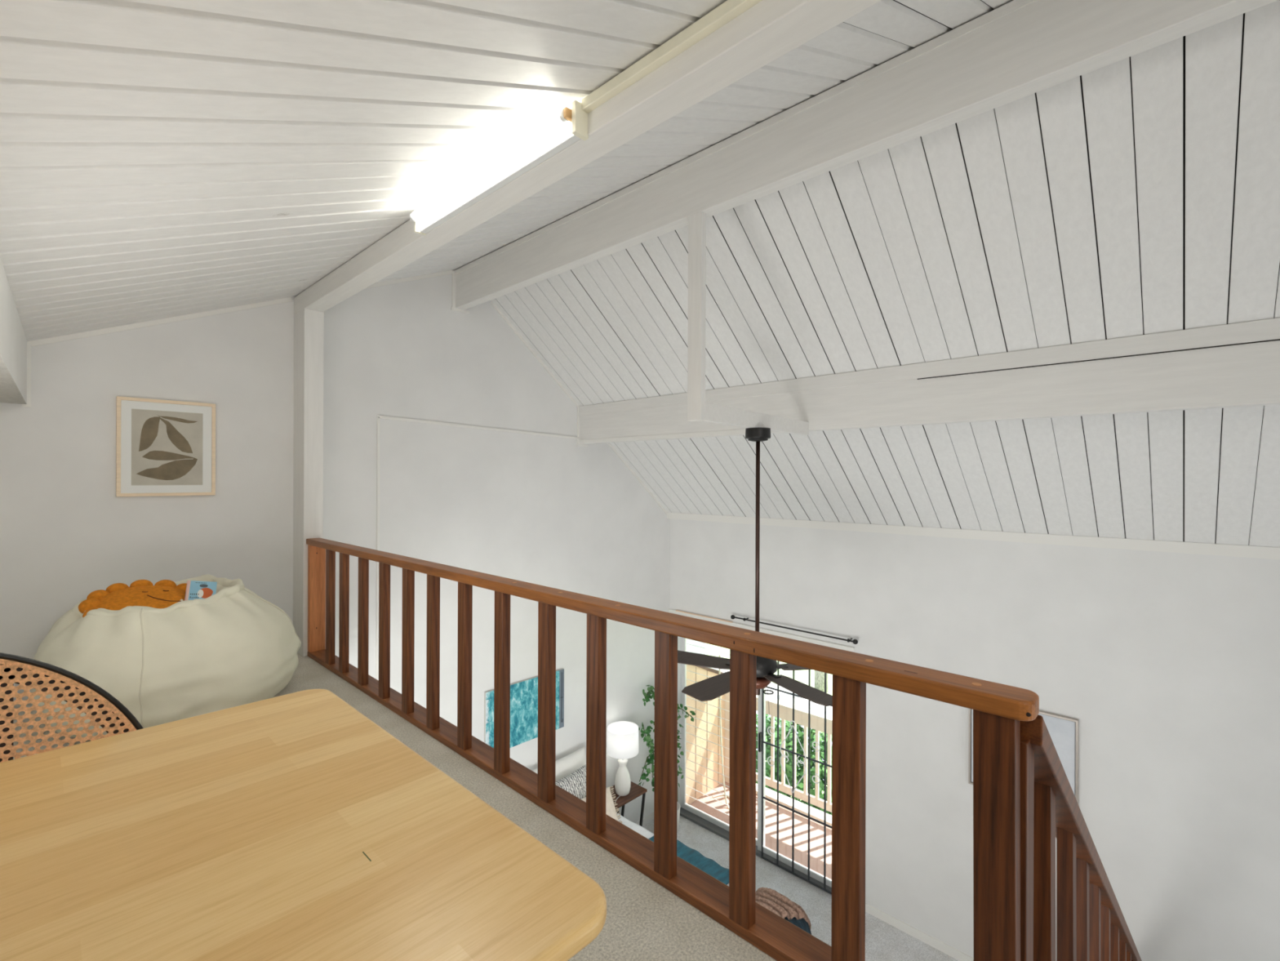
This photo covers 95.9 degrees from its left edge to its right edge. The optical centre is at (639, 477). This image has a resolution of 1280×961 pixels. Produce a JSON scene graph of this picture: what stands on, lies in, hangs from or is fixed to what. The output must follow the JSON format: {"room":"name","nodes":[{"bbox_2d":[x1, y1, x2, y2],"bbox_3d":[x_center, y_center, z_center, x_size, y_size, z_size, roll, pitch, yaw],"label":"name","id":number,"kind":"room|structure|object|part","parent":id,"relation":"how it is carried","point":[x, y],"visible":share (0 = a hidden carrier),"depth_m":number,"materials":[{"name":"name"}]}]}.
{"room":"loft","nodes":[
{"label":"loft","id":0,"kind":"room"},
{"bbox_2d":[0,257,26,404],"bbox_3d":[-1.303,-0.375,0.055,7.171,0.710,1.688,0,0,43],"label":"wall","id":1,"kind":"structure","parent":0,"point":[13,342],"depth_m":2.33,"materials":[{"name":"paint"}]},
{"bbox_2d":[0,269,670,822],"bbox_3d":[-2.102,1.121,4.529,0.130,6.002,7.300,0,0,43],"label":"wall","id":2,"kind":"structure","parent":0,"point":[553,512],"depth_m":4.50,"materials":[{"name":"paint"}]},
{"bbox_2d":[22,341,31,407],"bbox_3d":[-3.324,-0.563,3.127,0.013,0.357,0.033,0,0,43],"label":"trim","id":3,"kind":"structure","parent":2,"relation":"attached to","point":[28,343],"depth_m":3.13,"materials":[{"name":"white wood"}]},
{"bbox_2d":[31,297,293,346],"bbox_3d":[-2.881,-0.993,3.595,0.012,0.558,1.272,0,0,43],"label":"trim","id":4,"kind":"structure","parent":2,"relation":"attached to","point":[91,333],"depth_m":3.50,"materials":[{"name":"white wood"}]},
{"bbox_2d":[115,395,215,496],"bbox_3d":[-2.908,-0.184,3.556,0.028,0.588,0.474,0,0,43],"label":"framed print","id":5,"kind":"object","parent":2,"relation":"attached to","point":[164,447],"visible":1,"depth_m":3.54,"materials":[{"name":"beige paper"}]},
{"bbox_2d":[375,417,379,679],"bbox_3d":[-2.042,1.517,4.489,0.016,3.990,0.020,0,0,43],"label":"trim","id":6,"kind":"structure","parent":2,"relation":"attached to","point":[378,419],"depth_m":4.48,"materials":[{"name":"white wood"}]},
{"bbox_2d":[364,270,452,288],"bbox_3d":[-1.972,-1.544,4.554,0.012,0.473,1.072,0,0,43],"label":"trim","id":7,"kind":"structure","parent":2,"relation":"attached to","point":[449,272],"depth_m":4.67,"materials":[{"name":"white wood"}]},
{"bbox_2d":[450,270,469,313],"bbox_3d":[-1.554,-1.606,4.992,0.016,0.336,0.170,0,0,43],"label":"trim","id":8,"kind":"structure","parent":2,"relation":"attached to","point":[453,275],"depth_m":4.94,"materials":[{"name":"white wood"}]},
{"bbox_2d":[377,414,578,439],"bbox_3d":[-1.338,-0.444,5.226,0.016,0.085,2.048,0,0,43],"label":"trim","id":9,"kind":"structure","parent":2,"relation":"attached to","point":[378,415],"depth_m":5.06,"materials":[{"name":"white wood"}]},
{"bbox_2d":[484,668,564,747],"bbox_3d":[-1.081,2.210,5.491,0.033,0.581,0.894,0,0,43],"label":"canvas","id":10,"kind":"object","parent":2,"relation":"attached to","point":[523,693],"visible":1,"depth_m":5.45,"materials":[{"name":"teal fabric"}]},
{"bbox_2d":[490,301,579,407],"bbox_3d":[-0.989,-1.164,5.595,0.012,0.875,1.055,0,0,43],"label":"trim","id":11,"kind":"structure","parent":2,"relation":"attached to","point":[492,304],"depth_m":5.55,"materials":[{"name":"white wood"}]},
{"bbox_2d":[576,406,587,446],"bbox_3d":[-0.601,-0.534,6.004,0.016,0.413,0.144,0,0,43],"label":"trim","id":12,"kind":"structure","parent":2,"relation":"attached to","point":[578,444],"depth_m":5.96,"materials":[{"name":"white wood"}]},
{"bbox_2d":[607,442,667,514],"bbox_3d":[-0.105,-0.098,6.534,0.012,1.133,1.369,0,0,43],"label":"trim","id":13,"kind":"structure","parent":2,"relation":"attached to","point":[608,443],"depth_m":6.60,"materials":[{"name":"white wood"}]},
{"bbox_2d":[635,811,653,826],"bbox_3d":[-1.493,3.987,5.080,0.014,0.075,5.350,0,0,43],"label":"baseboard","id":14,"kind":"structure","parent":2,"relation":"attached to","point":[650,817],"depth_m":6.74,"materials":[{"name":"white"}]},
{"bbox_2d":[13,653,777,960],"bbox_3d":[-0.852,1.347,0.539,7.171,0.260,3.220,0,0,43],"label":"floor","id":15,"kind":"structure","parent":0,"point":[645,921],"depth_m":1.79,"materials":[{"name":"carpet"}]},
{"bbox_2d":[0,652,142,762],"bbox_3d":[-1.180,0.758,0.824,0.517,0.916,0.781,0,0,43],"label":"cane chair","id":16,"kind":"object","parent":15,"relation":"on","point":[100,707],"visible":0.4,"depth_m":1.16,"materials":[{"name":"beige wicker"}]},
{"bbox_3d":[-1.361,0.447,0.997,0.014,0.273,0.759,0,0,43],"label":"frame","id":17,"kind":"part","parent":16,"relation":"part of","materials":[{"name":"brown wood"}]},
{"bbox_2d":[30,573,301,739],"bbox_3d":[-2.431,0.882,3.052,1.110,0.657,1.135,0,0,43],"label":"bean bag","id":18,"kind":"object","parent":15,"relation":"on","point":[233,646],"visible":0.73,"depth_m":2.69,"materials":[{"name":"beige fabric"}]},
{"bbox_2d":[78,579,186,617],"bbox_3d":[-2.486,0.632,2.906,0.471,0.192,0.492,0,0,43],"label":"cushion","id":19,"kind":"object","parent":18,"relation":"on","point":[164,593],"visible":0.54,"depth_m":2.88,"materials":[{"name":"brown fabric"}]},
{"bbox_2d":[184,580,217,599],"bbox_3d":[-2.308,0.599,3.034,0.127,0.117,0.148,0,0,-33],"label":"picture book","id":20,"kind":"object","parent":18,"relation":"on","point":[195,589],"visible":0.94,"depth_m":3.04,"materials":[{"name":"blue paper"}]},
{"bbox_2d":[189,582,213,598],"bbox_3d":[-2.311,0.591,3.035,0.101,0.075,0.104,0,0,43],"label":"picture","id":21,"kind":"object","parent":20,"relation":"attached to","point":[197,589],"depth_m":3.04,"materials":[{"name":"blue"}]},
{"bbox_2d":[0,688,606,960],"bbox_3d":[-0.900,0.867,0.558,1.064,0.700,1.438,0,0,43],"label":"wooden table","id":22,"kind":"object","parent":15,"relation":"on","point":[295,826],"visible":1,"depth_m":0.79,"materials":[{"name":"beige wood"}]},
{"bbox_2d":[293,308,324,656],"bbox_3d":[-2.320,0.030,4.033,0.229,2.362,0.121,0,0,43],"label":"wall post","id":23,"kind":"object","parent":15,"relation":"on","point":[308,460],"visible":0.69,"depth_m":3.96,"materials":[{"name":"white wood"}]},
{"bbox_2d":[306,537,1039,960],"bbox_3d":[-0.729,1.267,2.538,4.140,1.701,0.117,0,0,43],"label":"loft railing","id":24,"kind":"object","parent":15,"relation":"on","point":[998,708],"visible":1,"depth_m":1.70,"materials":[{"name":"brown wood"}]},
{"bbox_3d":[-2.213,0.815,3.950,0.040,0.729,0.100,0,0,43],"label":"post","id":25,"kind":"part","parent":24,"relation":"part of","materials":[{"name":"brown wood"}]},
{"bbox_3d":[-0.725,1.201,2.542,4.140,0.032,0.105,0,0,43],"label":"rail","id":26,"kind":"part","parent":24,"relation":"part of","materials":[{"name":"brown wood"}]},
{"bbox_3d":[-0.737,0.437,2.531,4.134,0.039,0.090,0,0,43],"label":"rail","id":27,"kind":"part","parent":24,"relation":"part of","materials":[{"name":"brown wood"}]},
{"bbox_3d":[0.711,1.291,1.148,0.081,1.663,0.053,0,0,43],"label":"newel post","id":28,"kind":"part","parent":24,"relation":"part of","materials":[{"name":"brown wood"}]},
{"bbox_2d":[0,0,1013,341],"bbox_3d":[-0.447,-0.955,0.957,7.171,1.958,4.457,0,0,43],"label":"ceiling","id":29,"kind":"structure","parent":0,"point":[160,159],"depth_m":1.65,"materials":[{"name":"white wood"}]},
{"bbox_2d":[293,0,881,314],"bbox_3d":[0.207,-1.227,1.648,7.171,0.171,0.121,0,0,43],"label":"beam","id":30,"kind":"structure","parent":29,"relation":"attached to","point":[767,31],"depth_m":1.80,"materials":[{"name":"white wood"}]},
{"bbox_2d":[409,100,588,235],"bbox_3d":[-0.622,-1.186,2.295,1.160,0.104,0.085,0,0,43],"label":"fluorescent light","id":31,"kind":"object","parent":30,"relation":"attached to","point":[566,126],"visible":0.98,"depth_m":2.17,"materials":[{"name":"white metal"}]},
{"bbox_3d":[-1.028,-1.191,2.700,0.014,0.094,0.052,0,0,43],"label":"plate","id":32,"kind":"part","parent":31,"relation":"part of","materials":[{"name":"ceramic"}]},
{"bbox_2d":[563,106,571,122],"bbox_3d":[-0.232,-1.199,1.907,0.016,0.032,0.045,0,0,43],"label":"socket","id":33,"kind":"object","parent":31,"relation":"attached to","point":[566,111],"depth_m":1.90,"materials":[{"name":"brown"}]},
{"bbox_3d":[-0.198,-1.185,1.913,0.020,0.104,0.058,0,0,43],"label":"plate","id":34,"kind":"part","parent":31,"relation":"part of","materials":[{"name":"ceramic"}]},
{"bbox_2d":[582,0,762,113],"bbox_3d":[1.289,-1.227,0.523,4.052,0.036,0.029,0,0,43],"label":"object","id":35,"kind":"object","parent":30,"relation":"attached to","point":[729,10],"visible":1,"depth_m":1.65,"materials":[{"name":"plastic"}]},
{"bbox_2d":[454,0,1277,310],"bbox_3d":[1.040,-1.630,2.527,7.171,0.364,0.095,0,0,43],"label":"ridge beam","id":36,"kind":"structure","parent":29,"relation":"attached to","point":[1018,49],"depth_m":2.50,"materials":[{"name":"white wood"}]},
{"bbox_2d":[687,211,808,435],"bbox_3d":[0.770,-0.882,3.688,0.096,1.135,1.402,0,0,42],"label":"post","id":37,"kind":"object","parent":36,"relation":"hanging from","point":[698,410],"visible":0.97,"depth_m":3.18,"materials":[{"name":"white wood"}]},
{"bbox_3d":[0.313,-0.883,3.184,0.095,1.135,0.040,0,0,43],"label":"post","id":38,"kind":"part","parent":37,"relation":"part of","materials":[{"name":"white wood"}]},
{"bbox_3d":[0.781,-0.363,3.703,0.040,0.097,1.365,0,0,40],"label":"arm","id":39,"kind":"part","parent":37,"relation":"part of"},
{"bbox_2d":[685,664,724,804],"bbox_3d":[0.801,3.216,7.489,0.170,2.035,1.000,0,0,43],"label":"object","id":40,"kind":"structure","parent":0,"point":[706,671],"depth_m":7.41,"materials":[{"name":"beige"}]},
{"bbox_2d":[688,781,831,879],"bbox_3d":[2.106,4.163,6.334,3.620,0.150,1.120,0,0,43],"label":"floor","id":41,"kind":"structure","parent":0,"point":[801,822],"depth_m":6.68,"materials":[{"name":"white wood"}]},
{"bbox_2d":[711,654,728,808],"bbox_3d":[1.099,3.159,7.227,0.204,1.870,0.423,0,0,-23],"label":"garden hose","id":42,"kind":"object","parent":41,"relation":"on","point":[720,719],"visible":0.52,"depth_m":7.21,"materials":[{"name":"beige"}]},
{"bbox_2d":[724,692,831,826],"bbox_3d":[2.476,3.459,6.634,3.500,1.260,0.180,0,0,43],"label":"balcony railing","id":43,"kind":"object","parent":41,"relation":"on","point":[785,708],"visible":0.23,"depth_m":7.11,"materials":[{"name":"beige wood"}]},
{"bbox_3d":[1.220,3.455,7.780,0.100,1.260,0.120,0,0,43],"label":"post","id":44,"kind":"part","parent":43,"relation":"part of","materials":[{"name":"beige wood"}]},
{"bbox_3d":[2.457,2.944,6.612,3.500,0.150,0.040,0,0,43],"label":"rail","id":45,"kind":"part","parent":43,"relation":"part of","materials":[{"name":"beige wood"}]},
{"bbox_3d":[2.464,2.849,6.620,3.500,0.040,0.140,0,0,43],"label":"rail","id":46,"kind":"part","parent":43,"relation":"part of","materials":[{"name":"beige wood"}]},
{"bbox_3d":[2.453,3.884,6.612,3.500,0.090,0.040,0,0,43],"label":"rail","id":47,"kind":"part","parent":43,"relation":"part of","materials":[{"name":"beige wood"}]},
{"bbox_2d":[642,815,959,960],"bbox_3d":[1.045,4.084,2.555,7.171,0.100,5.570,0,0,43],"label":"floor","id":48,"kind":"structure","parent":0,"point":[884,941],"depth_m":5.49,"materials":[{"name":"carpet"}]},
{"bbox_2d":[609,781,647,826],"bbox_3d":[-0.197,3.699,6.188,0.320,0.664,0.460,0,0,43],"label":"table","id":49,"kind":"object","parent":48,"relation":"on","point":[636,790],"visible":0.38,"depth_m":6.20,"materials":[{"name":"brown wood"}]},
{"bbox_2d":[607,720,638,800],"bbox_3d":[-0.196,3.329,6.159,0.339,1.319,0.372,0,0,43],"label":"table lamp","id":50,"kind":"object","parent":49,"relation":"on","point":[622,735],"visible":0.92,"depth_m":6.09,"materials":[{"name":"white ceramic"}]},
{"bbox_3d":[-0.183,2.796,6.171,0.339,0.253,0.339,0,0,43],"label":"lamp shade","id":51,"kind":"part","parent":50,"relation":"part of","materials":[{"name":"white fabric"}]},
{"bbox_3d":[-0.193,3.712,6.397,0.022,0.638,0.122,0,0,43],"label":"leg","id":52,"kind":"part","parent":49,"relation":"part of","materials":[{"name":"black metal"}]},
{"bbox_3d":[0.011,3.713,6.204,0.022,0.638,0.122,0,0,43],"label":"leg","id":53,"kind":"part","parent":49,"relation":"part of","materials":[{"name":"black metal"}]},
{"bbox_2d":[638,684,695,831],"bbox_3d":[0.264,3.183,6.594,0.734,1.696,0.359,0,0,-21],"label":"trailing plant","id":54,"kind":"object","parent":48,"relation":"on","point":[647,695],"visible":0.37,"depth_m":6.52,"materials":[{"name":"green plant"}]},
{"bbox_3d":[0.310,3.891,6.602,0.300,0.280,0.300,0,0,43],"label":"pot","id":55,"kind":"part","parent":54,"relation":"part of","materials":[{"name":"white ceramic"}]},
{"bbox_2d":[616,812,728,885],"bbox_3d":[-0.411,3.689,4.863,1.821,0.679,1.703,0,0,43],"label":"bed","id":56,"kind":"object","parent":48,"relation":"on","point":[640,829],"visible":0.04,"depth_m":5.56,"materials":[{"name":"grey fabric"}]},
{"bbox_2d":[531,745,586,782],"bbox_3d":[-0.777,3.027,5.596,0.217,0.563,0.760,0,0,43],"label":"pillow","id":57,"kind":"object","parent":56,"relation":"on","point":[568,764],"visible":0.22,"depth_m":5.68,"materials":[{"name":"white fabric"}]},
{"bbox_2d":[555,764,586,799],"bbox_3d":[-0.678,3.047,5.364,0.248,0.464,0.663,0,0,39],"label":"striped pillow","id":58,"kind":"object","parent":56,"relation":"on","point":[575,783],"visible":0.18,"depth_m":5.44,"materials":[{"name":"grey fabric"}]},
{"bbox_2d":[581,786,622,822],"bbox_3d":[-0.440,3.153,5.221,0.719,0.475,0.311,0,0,-41],"label":"pillow","id":59,"kind":"object","parent":56,"relation":"on","point":[611,810],"visible":0.16,"depth_m":5.39,"materials":[{"name":"fabric"}]},
{"bbox_2d":[648,835,728,884],"bbox_3d":[-0.084,3.539,4.549,0.901,0.422,1.757,0,0,43],"label":"blanket","id":60,"kind":"object","parent":56,"relation":"on","point":[693,856],"visible":0.07,"depth_m":5.02,"materials":[{"name":"fabric"}]},
{"bbox_2d":[784,916,811,933],"bbox_3d":[0.609,3.689,4.021,0.552,0.686,1.710,0,0,43],"label":"bench","id":61,"kind":"object","parent":48,"relation":"on","point":[802,923],"visible":0.05,"depth_m":4.41,"materials":[{"name":"blue fabric"}]},
{"bbox_2d":[755,886,811,928],"bbox_3d":[1.006,3.647,4.535,0.556,0.733,0.668,0,0,43],"label":"knitted throw","id":62,"kind":"object","parent":61,"relation":"on","point":[771,899],"visible":0.18,"depth_m":4.47,"materials":[{"name":"fabric"}]},
{"bbox_2d":[491,0,1279,547],"bbox_3d":[2.088,-0.666,3.639,7.171,2.498,3.006,0,0,43],"label":"ceiling","id":63,"kind":"structure","parent":0,"point":[1138,194],"depth_m":3.33,"materials":[{"name":"white wood"}]},
{"bbox_2d":[677,427,832,715],"bbox_3d":[0.718,0.594,3.639,1.290,1.817,1.234,0,0,43],"label":"ceiling fan","id":64,"kind":"object","parent":63,"relation":"hanging from","point":[711,688],"visible":0.68,"depth_m":3.59,"materials":[{"name":"black metal"}]},
{"bbox_3d":[0.384,1.210,3.845,0.505,0.024,0.190,0,0,26],"label":"blade","id":65,"kind":"part","parent":64,"relation":"part of","materials":[{"name":"grey wood"}]},
{"bbox_3d":[0.460,1.210,3.381,0.190,0.024,0.507,0,0,43],"label":"blade","id":66,"kind":"part","parent":64,"relation":"part of","materials":[{"name":"grey wood"}]},
{"bbox_3d":[0.744,1.290,3.666,0.180,0.075,0.180,0,0,43],"label":"lamp shade","id":67,"kind":"part","parent":64,"relation":"part of","materials":[{"name":"brown glass"}]},
{"bbox_3d":[0.744,1.153,3.666,0.250,0.180,0.250,0,0,43],"label":"motor","id":68,"kind":"part","parent":64,"relation":"part of","materials":[{"name":"black metal"}]},
{"bbox_3d":[1.141,1.212,3.733,0.505,0.024,0.190,0,0,-10],"label":"blade","id":69,"kind":"part","parent":64,"relation":"part of","materials":[{"name":"brown wood"}]},
{"bbox_3d":[0.930,1.212,3.309,0.190,0.024,0.505,0,0,-28],"label":"blade","id":70,"kind":"part","parent":64,"relation":"part of","materials":[{"name":"brown wood"}]},
{"bbox_2d":[578,317,1279,444],"bbox_3d":[1.998,-0.538,3.545,7.171,0.387,0.097,0,0,43],"label":"purlin","id":71,"kind":"object","parent":63,"relation":"attached to","point":[1234,365],"visible":0.88,"depth_m":3.34,"materials":[{"name":"white wood"}]},
{"bbox_3d":[0.189,-0.371,5.199,2.271,0.040,0.008,0,0,43],"label":"trim","id":72,"kind":"part","parent":71,"relation":"part of","materials":[{"name":"white wood"}]},
{"bbox_2d":[669,518,1279,960],"bbox_3d":[3.010,2.296,4.626,7.171,3.690,0.130,0,0,43],"label":"wall","id":73,"kind":"structure","parent":0,"point":[1167,664],"depth_m":4.29,"materials":[{"name":"paint"}]},
{"bbox_2d":[675,609,732,622],"bbox_3d":[0.728,1.595,6.663,0.810,0.012,0.010,0,0,43],"label":"door frame","id":74,"kind":"structure","parent":73,"relation":"attached to","point":[676,610],"depth_m":6.64,"materials":[{"name":"beige"}]},
{"bbox_2d":[677,635,831,894],"bbox_3d":[1.230,2.860,6.293,2.135,2.350,0.150,0,0,43],"label":"door","id":75,"kind":"structure","parent":73,"relation":"in","point":[687,811],"depth_m":6.52,"materials":[{"name":"white metal"}]},
{"bbox_3d":[0.929,2.873,6.633,1.150,2.260,0.030,0,0,43],"label":"panel","id":76,"kind":"part","parent":75,"relation":"part of","materials":[{"name":"clear glass"}]},
{"bbox_2d":[685,643,765,843],"bbox_3d":[0.955,2.889,6.684,1.141,2.290,0.010,0,0,43],"label":"screen","id":77,"kind":"object","parent":75,"relation":"attached to","point":[686,643],"visible":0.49,"depth_m":6.77,"materials":[{"name":"white metal"}]},
{"bbox_3d":[1.287,2.825,6.176,0.022,0.200,0.042,0,0,43],"label":"handle","id":78,"kind":"part","parent":75,"relation":"part of","materials":[{"name":"black metal"}]},
{"bbox_3d":[1.619,2.876,5.912,0.935,2.260,0.030,0,0,43],"label":"panel","id":79,"kind":"part","parent":75,"relation":"part of","materials":[{"name":"clear glass"}]},
{"bbox_2d":[668,608,854,652],"bbox_3d":[1.185,2.817,6.243,2.301,2.435,0.025,0,0,43],"label":"door frame","id":80,"kind":"structure","parent":73,"relation":"in","point":[671,611],"depth_m":6.02,"materials":[{"name":"white"}]},
{"bbox_2d":[760,661,832,893],"bbox_3d":[1.603,2.860,5.800,0.873,2.307,0.024,0,0,43],"label":"security gate","id":81,"kind":"object","parent":80,"relation":"attached to","point":[777,746],"visible":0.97,"depth_m":5.84,"materials":[{"name":"grey metal"}]},
{"bbox_2d":[730,614,857,644],"bbox_3d":[1.530,1.525,5.870,1.413,0.048,0.099,0,0,43],"label":"curtain rod","id":82,"kind":"object","parent":73,"relation":"attached to","point":[732,616],"visible":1,"depth_m":5.75,"materials":[{"name":"black metal"}]},
{"bbox_2d":[865,902,973,960],"bbox_3d":[3.782,4.007,3.790,4.890,0.075,0.014,0,0,43],"label":"baseboard","id":83,"kind":"structure","parent":73,"relation":"attached to","point":[946,948],"depth_m":5.05,"materials":[{"name":"white"}]},
{"bbox_2d":[666,512,1279,559],"bbox_3d":[2.996,0.464,4.604,7.171,0.075,0.190,0,0,43],"label":"trim","id":84,"kind":"structure","parent":73,"relation":"attached to","point":[1233,550],"depth_m":4.49,"materials":[{"name":"white wood"}]},
{"bbox_2d":[968,708,1079,804],"bbox_3d":[2.989,2.157,4.529,0.723,0.728,0.040,0,0,43],"label":"canvas","id":85,"kind":"object","parent":73,"relation":"attached to","point":[1061,728],"visible":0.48,"depth_m":4.33,"materials":[{"name":"beige"}]},
{"bbox_3d":[2.472,2.735,2.215,0.997,2.609,3.770,0,0,43],"label":"floor","id":86,"kind":"structure","parent":0,"visible":0},
{"bbox_2d":[1019,714,1142,960],"bbox_3d":[2.054,2.360,2.538,0.080,3.765,3.883,0,0,43],"label":"stair railing","id":87,"kind":"object","parent":86,"relation":"attached to","point":[1091,925],"visible":0.88,"depth_m":1.41,"materials":[{"name":"brown wood"}]},
{"bbox_3d":[0.773,1.324,1.181,0.040,1.598,0.074,0,0,43],"label":"post","id":88,"kind":"part","parent":87,"relation":"part of","materials":[{"name":"brown wood"}]},
{"label":"outside","id":89,"kind":"structure","parent":0,"visible":0},
{"bbox_2d":[705,643,832,799],"bbox_3d":[11.754,5.614,34.283,90.000,0.300,54.000,0,0,43],"label":"ground","id":90,"kind":"structure","parent":89,"point":[802,676],"depth_m":16.08,"materials":[{"name":"white"}]},
{"bbox_2d":[755,713,800,790],"bbox_3d":[2.217,4.740,9.775,1.170,1.522,1.153,0,0,43],"label":"shrub","id":91,"kind":"object","parent":90,"relation":"on","point":[767,722],"visible":0.13,"depth_m":9.58,"materials":[{"name":"green plant"}]},
{"bbox_2d":[765,720,831,814],"bbox_3d":[2.440,4.420,8.348,1.289,2.140,1.293,0,0,23],"label":"shrub","id":92,"kind":"object","parent":90,"relation":"on","point":[788,743],"visible":0.2,"depth_m":8.10,"materials":[{"name":"green plant"}]},
{"bbox_2d":[814,670,827,693],"bbox_3d":[4.636,0.075,14.749,4.328,10.728,4.261,0,0,-15],"label":"tree","id":93,"kind":"object","parent":90,"relation":"on","point":[819,676],"visible":0.02,"depth_m":14.60,"materials":[{"name":"green plant"}]},
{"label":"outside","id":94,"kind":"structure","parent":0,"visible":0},
{"bbox_2d":[712,667,832,715],"bbox_3d":[1.577,5.412,16.244,1.300,0.030,60.057,0,0,-44],"label":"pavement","id":95,"kind":"structure","parent":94,"point":[784,696],"depth_m":14.09,"materials":[{"name":"grey concrete"}]},
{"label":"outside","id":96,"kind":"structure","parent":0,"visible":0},
{"bbox_2d":[755,711,831,781],"bbox_3d":[0.203,5.409,14.790,1.900,0.030,60.056,0,0,-44],"label":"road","id":97,"kind":"structure","parent":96,"point":[780,726],"depth_m":12.56,"materials":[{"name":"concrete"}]},
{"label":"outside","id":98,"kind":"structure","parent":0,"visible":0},
{"bbox_2d":[686,638,705,654],"bbox_3d":[0.347,3.021,8.311,0.100,4.400,1.830,0,0,43],"label":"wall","id":99,"kind":"structure","parent":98,"point":[691,648],"depth_m":8.77,"materials":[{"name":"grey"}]}
]}

